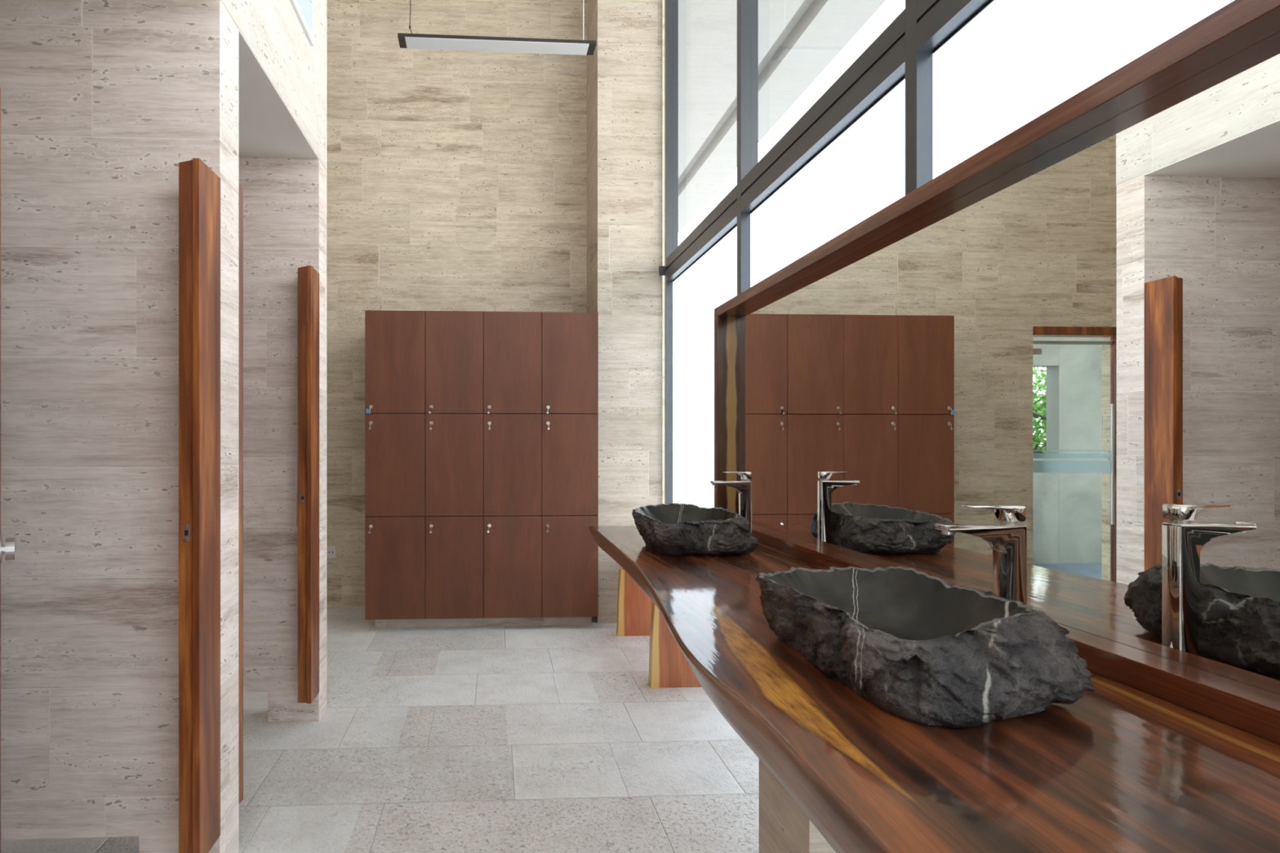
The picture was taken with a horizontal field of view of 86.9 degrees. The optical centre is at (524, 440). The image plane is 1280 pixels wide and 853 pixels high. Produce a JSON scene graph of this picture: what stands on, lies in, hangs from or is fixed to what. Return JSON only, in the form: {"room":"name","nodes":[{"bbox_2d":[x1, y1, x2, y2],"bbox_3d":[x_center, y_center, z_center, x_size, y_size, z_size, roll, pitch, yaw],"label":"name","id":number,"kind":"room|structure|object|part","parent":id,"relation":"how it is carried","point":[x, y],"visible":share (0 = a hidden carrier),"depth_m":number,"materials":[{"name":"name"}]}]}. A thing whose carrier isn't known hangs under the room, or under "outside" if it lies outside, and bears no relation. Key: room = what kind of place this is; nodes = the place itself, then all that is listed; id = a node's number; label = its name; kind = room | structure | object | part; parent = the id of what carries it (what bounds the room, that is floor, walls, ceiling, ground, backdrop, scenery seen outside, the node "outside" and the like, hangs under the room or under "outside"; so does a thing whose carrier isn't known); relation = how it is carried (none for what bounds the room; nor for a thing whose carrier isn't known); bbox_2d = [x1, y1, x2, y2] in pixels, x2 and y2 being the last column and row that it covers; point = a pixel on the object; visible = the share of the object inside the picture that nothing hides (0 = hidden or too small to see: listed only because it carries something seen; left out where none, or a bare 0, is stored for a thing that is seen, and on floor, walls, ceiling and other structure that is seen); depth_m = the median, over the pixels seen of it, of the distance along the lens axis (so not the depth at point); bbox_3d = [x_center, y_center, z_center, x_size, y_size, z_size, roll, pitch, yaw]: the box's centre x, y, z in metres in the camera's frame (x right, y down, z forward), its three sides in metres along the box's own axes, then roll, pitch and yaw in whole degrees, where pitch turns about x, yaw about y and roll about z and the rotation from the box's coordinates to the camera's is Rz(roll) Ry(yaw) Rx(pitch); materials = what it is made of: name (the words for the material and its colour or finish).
{"room":"changing room","nodes":[
{"label":"changing room","id":0,"kind":"room"},
{"bbox_2d":[0,0,239,852],"bbox_3d":[-1.769,0.000,1.832,1.879,2.400,0.135,0,0,-3],"label":"wall","id":1,"kind":"structure","parent":0,"point":[103,102],"depth_m":1.79,"materials":[{"name":"stone"}]},
{"bbox_2d":[178,158,220,852],"bbox_3d":[-0.851,0.180,1.742,0.058,1.785,0.130,0,0,-3],"label":"door frame","id":2,"kind":"structure","parent":1,"relation":"attached to","point":[199,186],"depth_m":1.69,"materials":[{"name":"brown wood"}]},
{"bbox_3d":[-0.857,0.235,1.688,0.019,0.047,0.003,0,0,-3],"label":"strike plate","id":3,"kind":"part","parent":2,"relation":"part of","materials":[{"name":"metal"}]},
{"bbox_2d":[239,185,243,803],"bbox_3d":[-1.140,0.160,1.997,0.600,1.830,0.092,0,0,5],"label":"door","id":4,"kind":"structure","parent":1,"relation":"in","point":[241,188],"depth_m":1.98,"materials":[{"name":"brown wood"}]},
{"bbox_2d":[220,0,325,169],"bbox_3d":[-1.689,-1.202,0.127,1.878,0.003,5.613,0,0,-3],"label":"ceiling","id":5,"kind":"structure","parent":0,"point":[268,129],"depth_m":2.50,"materials":[{"name":"paint"}]},
{"bbox_2d":[221,0,326,170],"bbox_3d":[-1.688,-2.452,0.128,1.879,2.496,5.615,0,0,-3],"label":"wall","id":6,"kind":"structure","parent":0,"point":[273,29],"depth_m":2.48,"materials":[{"name":"white stone"}]},
{"bbox_2d":[290,0,314,45],"bbox_3d":[-0.841,-1.702,2.230,0.012,0.185,0.975,0,0,-3],"label":"window","id":7,"kind":"structure","parent":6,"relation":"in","point":[304,9],"depth_m":2.63,"materials":[{"name":"white glass"}]},
{"bbox_2d":[239,157,326,722],"bbox_3d":[-1.818,0.000,2.863,1.879,2.400,0.135,0,0,-3],"label":"wall","id":8,"kind":"structure","parent":0,"point":[285,199],"depth_m":2.83,"materials":[{"name":"stone"}]},
{"bbox_2d":[297,265,319,703],"bbox_3d":[-0.899,0.180,2.773,0.058,1.785,0.130,0,0,-3],"label":"door frame","id":9,"kind":"structure","parent":8,"relation":"attached to","point":[308,277],"depth_m":2.72,"materials":[{"name":"brown wood"}]},
{"bbox_3d":[-0.905,0.235,2.719,0.019,0.047,0.003,0,0,-3],"label":"strike plate","id":10,"kind":"part","parent":9,"relation":"part of","materials":[{"name":"metal"}]},
{"bbox_2d":[0,607,759,852],"bbox_3d":[-0.767,1.250,1.075,4.070,0.100,7.720,0,0,-3],"label":"floor","id":11,"kind":"structure","parent":0,"point":[535,739],"depth_m":2.53,"materials":[{"name":"stone"}]},
{"bbox_2d":[364,310,598,627],"bbox_3d":[-0.277,0.192,4.493,1.470,2.016,0.654,0,0,-3],"label":"lockers","id":12,"kind":"object","parent":11,"relation":"on","point":[482,427],"visible":1,"depth_m":4.19,"materials":[{"name":"brown wood"}]},
{"bbox_3d":[-0.809,-0.491,4.176,0.372,0.642,0.020,0,0,-3],"label":"locker door","id":13,"kind":"part","parent":12,"relation":"part of","materials":[{"name":"brown wood"}]},
{"bbox_3d":[-0.809,0.155,4.176,0.372,0.641,0.020,0,0,-3],"label":"locker door","id":14,"kind":"part","parent":12,"relation":"part of","materials":[{"name":"brown wood"}]},
{"bbox_3d":[-0.809,0.800,4.176,0.372,0.642,0.020,0,0,-3],"label":"locker door","id":15,"kind":"part","parent":12,"relation":"part of","materials":[{"name":"brown wood"}]},
{"bbox_3d":[-0.440,-0.491,4.194,0.361,0.642,0.020,0,0,-3],"label":"locker door","id":16,"kind":"part","parent":12,"relation":"part of","materials":[{"name":"brown wood"}]},
{"bbox_3d":[-0.440,0.155,4.194,0.361,0.641,0.020,0,0,-3],"label":"locker door","id":17,"kind":"part","parent":12,"relation":"part of","materials":[{"name":"brown wood"}]},
{"bbox_3d":[-0.440,0.800,4.194,0.361,0.642,0.020,0,0,-3],"label":"locker door","id":18,"kind":"part","parent":12,"relation":"part of","materials":[{"name":"brown wood"}]},
{"bbox_3d":[-0.073,-0.491,4.211,0.367,0.642,0.020,0,0,-3],"label":"locker door","id":19,"kind":"part","parent":12,"relation":"part of","materials":[{"name":"brown wood"}]},
{"bbox_3d":[-0.073,0.155,4.211,0.367,0.641,0.020,0,0,-3],"label":"locker door","id":20,"kind":"part","parent":12,"relation":"part of","materials":[{"name":"brown wood"}]},
{"bbox_3d":[-0.073,0.800,4.211,0.367,0.642,0.020,0,0,-3],"label":"locker door","id":21,"kind":"part","parent":12,"relation":"part of","materials":[{"name":"brown wood"}]},
{"bbox_3d":[0.291,-0.491,4.228,0.357,0.642,0.020,0,0,-3],"label":"locker door","id":22,"kind":"part","parent":12,"relation":"part of","materials":[{"name":"brown wood"}]},
{"bbox_3d":[0.291,0.155,4.228,0.357,0.641,0.020,0,0,-3],"label":"locker door","id":23,"kind":"part","parent":12,"relation":"part of","materials":[{"name":"brown wood"}]},
{"bbox_3d":[0.291,0.800,4.228,0.357,0.642,0.020,0,0,-3],"label":"locker door","id":24,"kind":"part","parent":12,"relation":"part of","materials":[{"name":"brown wood"}]},
{"bbox_2d":[615,568,702,688],"bbox_3d":[0.766,0.974,3.733,0.354,0.452,1.135,0,0,-3],"label":"support","id":25,"kind":"object","parent":11,"relation":"on","point":[637,615],"visible":0.52,"depth_m":3.23,"materials":[{"name":"brown wood"}]},
{"bbox_3d":[0.748,0.998,4.115,0.354,0.405,0.060,0,0,-3],"label":"leg","id":26,"kind":"part","parent":25,"relation":"part of","materials":[{"name":"brown wood"}]},
{"bbox_3d":[0.788,0.998,3.261,0.354,0.405,0.060,0,0,-3],"label":"leg","id":27,"kind":"part","parent":25,"relation":"part of","materials":[{"name":"brown wood"}]},
{"bbox_2d":[759,759,835,852],"bbox_3d":[0.758,0.835,1.167,0.625,0.730,0.200,0,0,-3],"label":"countertop support leg","id":28,"kind":"object","parent":11,"relation":"on","point":[784,826],"depth_m":1.15,"materials":[{"name":"stone"}]},
{"bbox_2d":[588,525,1279,852],"bbox_3d":[0.656,0.436,1.838,0.751,0.067,2.600,0,0,-3],"label":"countertop","id":29,"kind":"structure","parent":28,"relation":"on","point":[1118,768],"depth_m":0.85,"materials":[{"name":"brown wood"}]},
{"bbox_2d":[631,502,759,555],"bbox_3d":[0.614,0.329,2.521,0.400,0.147,0.503,0,0,-3],"label":"stone basin","id":30,"kind":"object","parent":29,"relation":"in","point":[670,528],"visible":1,"depth_m":2.32,"materials":[{"name":"black stone"}]},
{"bbox_3d":[0.612,0.314,2.518,0.353,0.108,0.424,0,0,-3],"label":"bowl","id":31,"kind":"part","parent":30,"relation":"part of","materials":[{"name":"black stone"}]},
{"bbox_2d":[710,471,751,533],"bbox_3d":[0.777,0.261,2.506,0.150,0.284,0.039,0,0,-3],"label":"faucet","id":32,"kind":"object","parent":29,"relation":"on","point":[744,487],"visible":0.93,"depth_m":2.49,"materials":[{"name":"silver metal"}]},
{"bbox_3d":[0.801,0.133,2.507,0.100,0.028,0.033,0,0,-3],"label":"lever handle","id":33,"kind":"part","parent":32,"relation":"part of","materials":[{"name":"silver metal"}]},
{"bbox_2d":[755,566,1095,728],"bbox_3d":[0.676,0.329,1.189,0.403,0.147,0.559,0,0,-3],"label":"stone basin","id":34,"kind":"object","parent":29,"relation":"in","point":[921,647],"visible":1,"depth_m":1.01,"materials":[{"name":"black stone"}]},
{"bbox_3d":[0.656,0.313,1.198,0.331,0.110,0.433,0,0,-3],"label":"bowl","id":35,"kind":"part","parent":34,"relation":"part of","materials":[{"name":"black stone"}]},
{"bbox_2d":[935,504,1026,604],"bbox_3d":[0.829,0.261,1.209,0.150,0.284,0.039,0,0,-3],"label":"faucet","id":36,"kind":"object","parent":29,"relation":"on","point":[1007,539],"visible":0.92,"depth_m":1.19,"materials":[{"name":"silver metal"}]},
{"bbox_3d":[0.853,0.133,1.210,0.100,0.028,0.033,0,0,-3],"label":"lever handle","id":37,"kind":"part","parent":36,"relation":"part of","materials":[{"name":"silver metal"}]},
{"bbox_2d":[714,0,1279,744],"bbox_3d":[0.994,-0.107,1.854,0.084,1.020,2.550,0,0,-3],"label":"framed mirror","id":38,"kind":"object","parent":29,"relation":"on","point":[1074,322],"visible":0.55,"depth_m":1.24,"materials":[{"name":"mirror"}]},
{"bbox_3d":[0.994,-0.596,1.854,0.084,0.043,2.550,0,0,-3],"label":"frame rail","id":39,"kind":"part","parent":38,"relation":"part of","materials":[{"name":"wood"}]},
{"bbox_2d":[658,0,1234,507],"bbox_3d":[1.110,-1.250,0.923,0.115,4.900,6.939,0,0,-3],"label":"window","id":40,"kind":"structure","parent":11,"relation":"on","point":[865,144],"depth_m":2.11,"materials":[{"name":"glass"}]},
{"bbox_3d":[1.006,0.019,3.717,0.006,2.260,1.259,0,0,-3],"label":"frosted pane","id":41,"kind":"part","parent":40,"relation":"part of","materials":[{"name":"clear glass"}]},
{"bbox_3d":[1.066,0.019,2.433,0.006,2.260,1.208,0,0,-3],"label":"frosted pane","id":42,"kind":"part","parent":40,"relation":"part of","materials":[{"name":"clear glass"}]},
{"bbox_3d":[1.126,0.019,1.175,0.006,2.260,1.208,0,0,-3],"label":"frosted pane","id":43,"kind":"part","parent":40,"relation":"part of","materials":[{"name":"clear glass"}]},
{"bbox_2d":[326,0,664,607],"bbox_3d":[-0.946,-1.250,4.866,4.070,4.900,0.130,0,0,-3],"label":"wall","id":44,"kind":"structure","parent":0,"point":[456,180],"depth_m":4.82,"materials":[{"name":"stone"}]},
{"bbox_2d":[326,546,336,558],"bbox_3d":[-1.387,0.803,4.775,0.072,0.084,0.009,0,0,-3],"label":"wall outlet","id":45,"kind":"object","parent":44,"relation":"attached to","point":[331,550],"visible":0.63,"depth_m":4.77,"materials":[{"name":"white plastic"}]},
{"bbox_2d":[678,0,885,231],"bbox_3d":[2.091,-3.890,5.104,2.000,0.320,22.000,0,0,-3],"label":"roof overhang","id":46,"kind":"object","parent":44,"relation":"attached to","point":[798,39],"depth_m":6.68,"materials":[{"name":"paint"}]},
{"bbox_2d":[586,0,662,622],"bbox_3d":[0.685,-1.250,4.628,0.431,4.900,0.500,0,0,-3],"label":"wall pillar","id":47,"kind":"structure","parent":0,"point":[624,69],"depth_m":4.38,"materials":[{"name":"stone"}]},
{"bbox_3d":[-0.767,-3.760,1.075,4.070,0.120,7.720,0,0,-3],"label":"ceiling","id":48,"kind":"structure","parent":0,"visible":0},
{"bbox_2d":[397,0,596,55],"bbox_3d":[-0.163,-3.058,4.082,1.200,1.284,0.120,0,0,-4],"label":"pendant light","id":49,"kind":"object","parent":48,"relation":"hanging from","point":[409,41],"visible":1,"depth_m":4.06,"materials":[{"name":"white metal"}]},
{"bbox_2d":[404,36,589,55],"bbox_3d":[-0.163,-2.423,4.084,1.115,0.014,0.116,0,0,-4],"label":"diffuser","id":50,"kind":"object","parent":49,"relation":"attached to","point":[497,44],"depth_m":4.06,"materials":[{"name":"white plastic"}]},
{"bbox_3d":[-1.720,0.000,0.787,1.879,2.400,0.135,0,0,-3],"label":"shower stall","id":51,"kind":"object","parent":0,"visible":0},
{"bbox_2d":[0,88,16,852],"bbox_3d":[-0.977,0.160,1.175,0.092,1.830,0.600,0,0,-34],"label":"door","id":52,"kind":"structure","parent":51,"relation":"attached to","point":[9,548],"depth_m":1.42,"materials":[{"name":"brown wood"}]},
{"bbox_3d":[-1.087,0.229,1.399,0.028,0.052,0.052,0,0,-34],"label":"knob","id":53,"kind":"part","parent":52,"relation":"part of","materials":[{"name":"metal"}]}
]}

